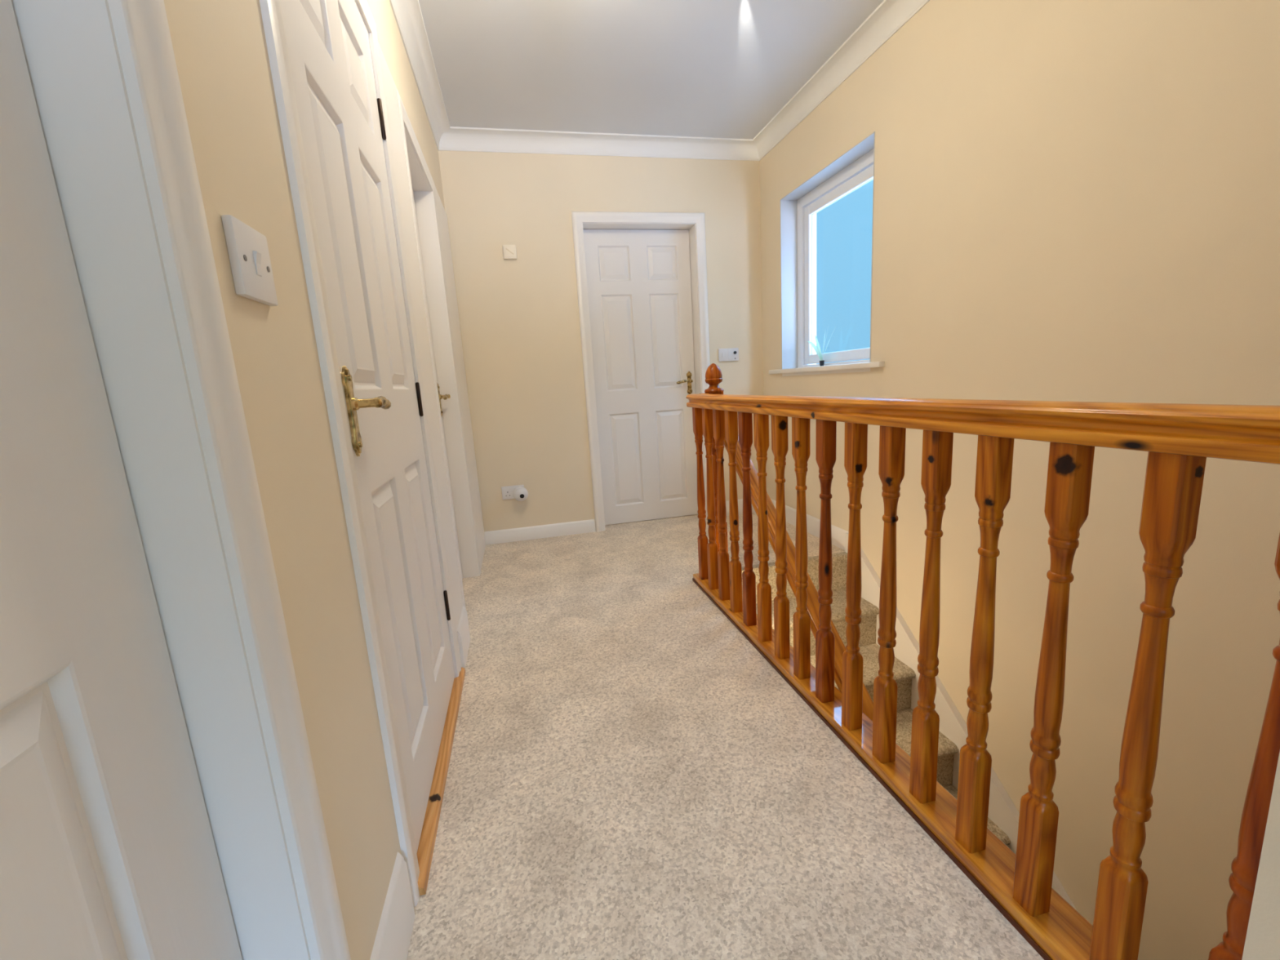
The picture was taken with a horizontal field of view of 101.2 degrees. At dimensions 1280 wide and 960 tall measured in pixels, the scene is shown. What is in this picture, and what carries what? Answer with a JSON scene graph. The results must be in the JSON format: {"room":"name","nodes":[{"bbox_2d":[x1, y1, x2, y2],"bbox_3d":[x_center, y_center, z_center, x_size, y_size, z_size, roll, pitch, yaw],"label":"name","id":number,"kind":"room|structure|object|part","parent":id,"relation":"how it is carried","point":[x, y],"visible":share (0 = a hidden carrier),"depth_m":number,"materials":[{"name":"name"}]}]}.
{"room":"upstairs landing","nodes":[
{"label":"upstairs landing","id":0,"kind":"room"},
{"bbox_2d":[164,0,444,959],"bbox_3d":[-0.472,-0.173,0.391,0.110,2.725,6.022,-6,11,-12],"label":"wall","id":1,"kind":"structure","parent":0,"point":[220,51],"depth_m":0.73,"materials":[{"name":"beige paint"}]},
{"bbox_2d":[0,0,351,959],"bbox_3d":[-0.391,-0.039,0.123,0.132,2.068,0.893,-6,11,-12],"label":"door","id":2,"kind":"structure","parent":1,"relation":"in","point":[159,797],"depth_m":0.47,"materials":[{"name":"white paint"}]},
{"bbox_3d":[-0.337,-0.044,0.135,0.021,2.068,0.893,-6,11,-12],"label":"architrave","id":3,"kind":"part","parent":2,"relation":"part of","materials":[{"name":"white paint"}]},
{"bbox_2d":[221,214,278,306],"bbox_3d":[-0.472,-0.264,0.643,0.016,0.087,0.089,-6,11,-12],"label":"light switch","id":4,"kind":"object","parent":1,"relation":"attached to","point":[247,248],"visible":1,"depth_m":0.63,"materials":[{"name":"white plastic"}]},
{"bbox_2d":[259,0,461,906],"bbox_3d":[-0.640,-0.242,1.284,0.158,2.076,0.906,-6,11,-12],"label":"door","id":5,"kind":"structure","parent":1,"relation":"in","point":[324,56],"depth_m":1.15,"materials":[{"name":"white paint"}]},
{"bbox_3d":[-0.535,-0.128,0.983,0.012,0.168,0.040,-6,11,-12],"label":"handle","id":6,"kind":"part","parent":5,"relation":"part of","materials":[{"name":"gold metal"}]},
{"bbox_3d":[-0.521,-0.150,1.033,0.051,0.028,0.120,-6,11,-12],"label":"lever","id":7,"kind":"part","parent":5,"relation":"part of","materials":[{"name":"gold metal"}]},
{"bbox_2d":[369,852,415,959],"bbox_3d":[-0.419,0.800,0.880,0.014,0.150,0.274,-6,11,-12],"label":"baseboard","id":8,"kind":"structure","parent":1,"relation":"attached to","point":[393,935],"depth_m":0.93,"materials":[{"name":"white paint"}]},
{"bbox_2d":[377,41,462,667],"bbox_3d":[-0.746,-0.320,1.855,0.010,2.034,0.263,-6,11,-12],"label":"trim","id":9,"kind":"structure","parent":1,"relation":"attached to","point":[390,89],"depth_m":1.82,"materials":[{"name":"white paint"}]},
{"bbox_2d":[396,88,481,608],"bbox_3d":[-0.929,-0.405,2.373,0.138,2.035,0.840,-6,11,-12],"label":"door","id":10,"kind":"structure","parent":1,"relation":"in","point":[421,184],"depth_m":2.65,"materials":[{"name":"white paint"}]},
{"bbox_3d":[-1.011,-0.405,2.658,0.012,0.168,0.040,-6,11,-12],"label":"handle","id":11,"kind":"part","parent":10,"relation":"part of","materials":[{"name":"gold metal"}]},
{"bbox_3d":[-0.974,-0.412,2.615,0.051,0.028,0.120,-6,11,-12],"label":"lever","id":12,"kind":"part","parent":10,"relation":"part of","materials":[{"name":"gold metal"}]},
{"bbox_2d":[434,184,485,568],"bbox_3d":[-1.027,-0.523,3.044,0.010,2.034,0.529,-6,11,-12],"label":"trim","id":13,"kind":"structure","parent":1,"relation":"attached to","point":[442,217],"depth_m":3.02,"materials":[{"name":"white paint"}]},
{"bbox_2d":[457,605,470,667],"bbox_3d":[-0.683,0.602,2.041,0.014,0.150,0.232,-6,11,-12],"label":"baseboard","id":14,"kind":"structure","parent":1,"relation":"attached to","point":[463,630],"depth_m":2.00,"materials":[{"name":"white paint"}]},
{"bbox_2d":[438,150,763,531],"bbox_3d":[-0.064,-0.791,3.596,2.387,2.725,0.150,-6,11,-12],"label":"wall","id":15,"kind":"structure","parent":0,"point":[519,318],"depth_m":3.38,"materials":[{"name":"beige paint"}]},
{"bbox_2d":[502,244,516,259],"bbox_3d":[-0.798,-1.398,3.225,0.080,0.082,0.030,-6,11,-12],"label":"wall sensor","id":16,"kind":"object","parent":15,"relation":"attached to","point":[509,251],"visible":1,"depth_m":3.21,"materials":[{"name":"beige plastic"}]},
{"bbox_2d":[501,484,524,499],"bbox_3d":[-0.838,0.081,3.477,0.146,0.086,0.014,-6,11,-12],"label":"wall socket","id":17,"kind":"object","parent":15,"relation":"attached to","point":[507,491],"visible":0.72,"depth_m":3.47,"materials":[{"name":"white plastic"}]},
{"bbox_2d":[513,486,528,501],"bbox_3d":[-0.777,0.091,3.433,0.094,0.094,0.108,-6,11,-12],"label":"plug","id":18,"kind":"object","parent":17,"relation":"attached to","point":[520,494],"visible":1,"depth_m":3.40,"materials":[{"name":"white plastic"}]},
{"bbox_2d":[484,519,595,545],"bbox_3d":[-0.673,0.351,3.564,0.745,0.088,0.014,-6,11,-12],"label":"baseboard","id":19,"kind":"structure","parent":15,"relation":"attached to","point":[513,535],"depth_m":3.56,"materials":[{"name":"white paint"}]},
{"bbox_2d":[571,211,710,531],"bbox_3d":[0.042,-0.713,3.631,0.878,2.068,0.182,-6,11,-12],"label":"door","id":20,"kind":"structure","parent":15,"relation":"in","point":[642,277],"depth_m":3.63,"materials":[{"name":"white paint"}]},
{"bbox_3d":[0.312,-0.693,3.712,0.120,0.028,0.051,-6,11,-12],"label":"lever","id":21,"kind":"part","parent":20,"relation":"part of","materials":[{"name":"gold metal"}]},
{"bbox_3d":[0.354,-0.690,3.751,0.040,0.168,0.012,-6,11,-12],"label":"handle","id":22,"kind":"part","parent":20,"relation":"part of","materials":[{"name":"gold metal"}]},
{"bbox_2d":[389,0,929,160],"bbox_3d":[0.488,-1.572,0.380,2.031,0.092,6.024,-6,11,-12],"label":"crown molding","id":23,"kind":"structure","parent":15,"relation":"attached to","point":[890,15],"depth_m":3.02,"materials":[{"name":"white paint"}]},
{"bbox_2d":[718,347,738,361],"bbox_3d":[0.617,-0.871,3.653,0.148,0.086,0.023,-6,11,-12],"label":"switch plate","id":24,"kind":"object","parent":15,"relation":"attached to","point":[724,354],"visible":1,"depth_m":3.65,"materials":[{"name":"white plastic"}]},
{"bbox_2d":[418,0,884,139],"bbox_3d":[0.561,-1.673,0.327,2.387,0.120,6.422,-6,11,-12],"label":"ceiling","id":25,"kind":"structure","parent":0,"point":[712,68],"depth_m":2.46,"materials":[{"name":"white paint"}]},
{"bbox_2d":[406,512,1044,959],"bbox_3d":[0.566,0.931,0.923,2.177,0.240,6.212,-6,11,-12],"label":"floor","id":26,"kind":"structure","parent":0,"point":[629,777],"depth_m":1.27,"materials":[{"name":"beige carpet"}]},
{"bbox_2d":[417,666,465,895],"bbox_3d":[-0.578,0.765,1.481,0.087,0.020,0.880,-6,11,-12],"label":"threshold","id":27,"kind":"object","parent":26,"relation":"on","point":[428,833],"visible":0.47,"depth_m":1.32,"materials":[{"name":"brown wood"}]},
{"bbox_2d":[685,363,1279,959],"bbox_3d":[0.560,0.244,1.611,0.184,1.270,2.077,-6,11,-12],"label":"balustrade","id":28,"kind":"object","parent":26,"relation":"on","point":[1179,438],"visible":0.98,"depth_m":0.97,"materials":[{"name":"brown wood"}]},
{"bbox_3d":[0.384,0.141,2.585,0.068,1.140,0.068,-6,11,-12],"label":"newel post","id":29,"kind":"part","parent":28,"relation":"part of","materials":[{"name":"brown wood"}]},
{"bbox_3d":[0.550,0.663,1.677,0.101,0.054,2.056,-6,11,-12],"label":"rail","id":30,"kind":"part","parent":28,"relation":"part of","materials":[{"name":"brown wood"}]},
{"bbox_3d":[0.481,-0.210,1.512,0.059,0.061,2.056,-6,11,-12],"label":"handrail","id":31,"kind":"part","parent":28,"relation":"part of","materials":[{"name":"brown wood"}]},
{"bbox_2d":[759,0,1279,959],"bbox_3d":[1.746,0.800,1.080,0.250,5.150,6.022,-6,11,-12],"label":"wall","id":32,"kind":"structure","parent":0,"point":[1074,200],"depth_m":1.64,"materials":[{"name":"beige paint"}]},
{"bbox_2d":[725,498,848,550],"bbox_3d":[0.861,0.279,3.383,0.392,0.112,1.034,-6,11,-12],"label":"baseboard","id":33,"kind":"structure","parent":32,"relation":"attached to","point":[813,524],"depth_m":3.28,"materials":[{"name":"white paint"}]},
{"bbox_2d":[768,131,884,376],"bbox_3d":[1.081,-1.155,2.979,0.214,1.084,1.140,-6,11,-12],"label":"window","id":34,"kind":"structure","parent":32,"relation":"in","point":[855,168],"depth_m":3.27,"materials":[{"name":"white plastic"}]},
{"bbox_2d":[805,327,833,365],"bbox_3d":[1.086,-0.801,3.168,0.036,0.229,0.297,-6,11,-12],"label":"potted plant","id":35,"kind":"object","parent":34,"relation":"on","point":[817,349],"visible":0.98,"depth_m":3.17,"materials":[{"name":"white plant"}]},
{"bbox_3d":[1.094,-0.701,3.164,0.030,0.034,0.030,-6,11,-12],"label":"pot","id":36,"kind":"part","parent":35,"relation":"part of","materials":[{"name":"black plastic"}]},
{"bbox_3d":[1.078,-0.642,3.066,0.144,0.045,1.140,-6,11,-12],"label":"sill","id":37,"kind":"part","parent":34,"relation":"part of","materials":[{"name":"white paint"}]},
{"bbox_3d":[1.154,-1.159,2.982,0.070,1.083,0.901,-6,11,-12],"label":"frame","id":38,"kind":"part","parent":34,"relation":"part of","materials":[{"name":"white plastic"}]},
{"bbox_3d":[1.147,-1.159,2.980,0.032,0.951,0.769,-6,11,-12],"label":"sash","id":39,"kind":"part","parent":34,"relation":"part of","materials":[{"name":"white plastic"}]},
{"bbox_2d":[1241,751,1279,959],"bbox_3d":[1.031,-0.148,-0.903,0.095,2.485,2.847,-6,11,-12],"label":"wall","id":40,"kind":"structure","parent":0,"point":[1262,942],"depth_m":0.60,"materials":[{"name":"beige paint"}]},
{"bbox_3d":[1.327,3.435,1.430,1.033,0.100,6.020,-6,11,-12],"label":"floor","id":41,"kind":"structure","parent":0,"visible":0},
{"bbox_2d":[742,532,1077,911],"bbox_3d":[1.213,2.037,1.502,0.848,2.923,3.349,-6,11,-12],"label":"staircase","id":42,"kind":"structure","parent":41,"relation":"on","point":[1003,815],"depth_m":2.49,"materials":[{"name":"carpet"}]},
{"bbox_3d":[0.934,2.327,0.596,0.132,2.425,4.960,-6,11,-12],"label":"wall","id":43,"kind":"structure","parent":0,"visible":0},
{"bbox_2d":[724,435,873,720],"bbox_3d":[0.757,1.010,1.268,0.067,2.238,2.898,-6,11,-12],"label":"stair handrail","id":44,"kind":"object","parent":43,"relation":"attached to","point":[812,605],"visible":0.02,"depth_m":1.84,"materials":[{"name":"brown wood"}]}
]}

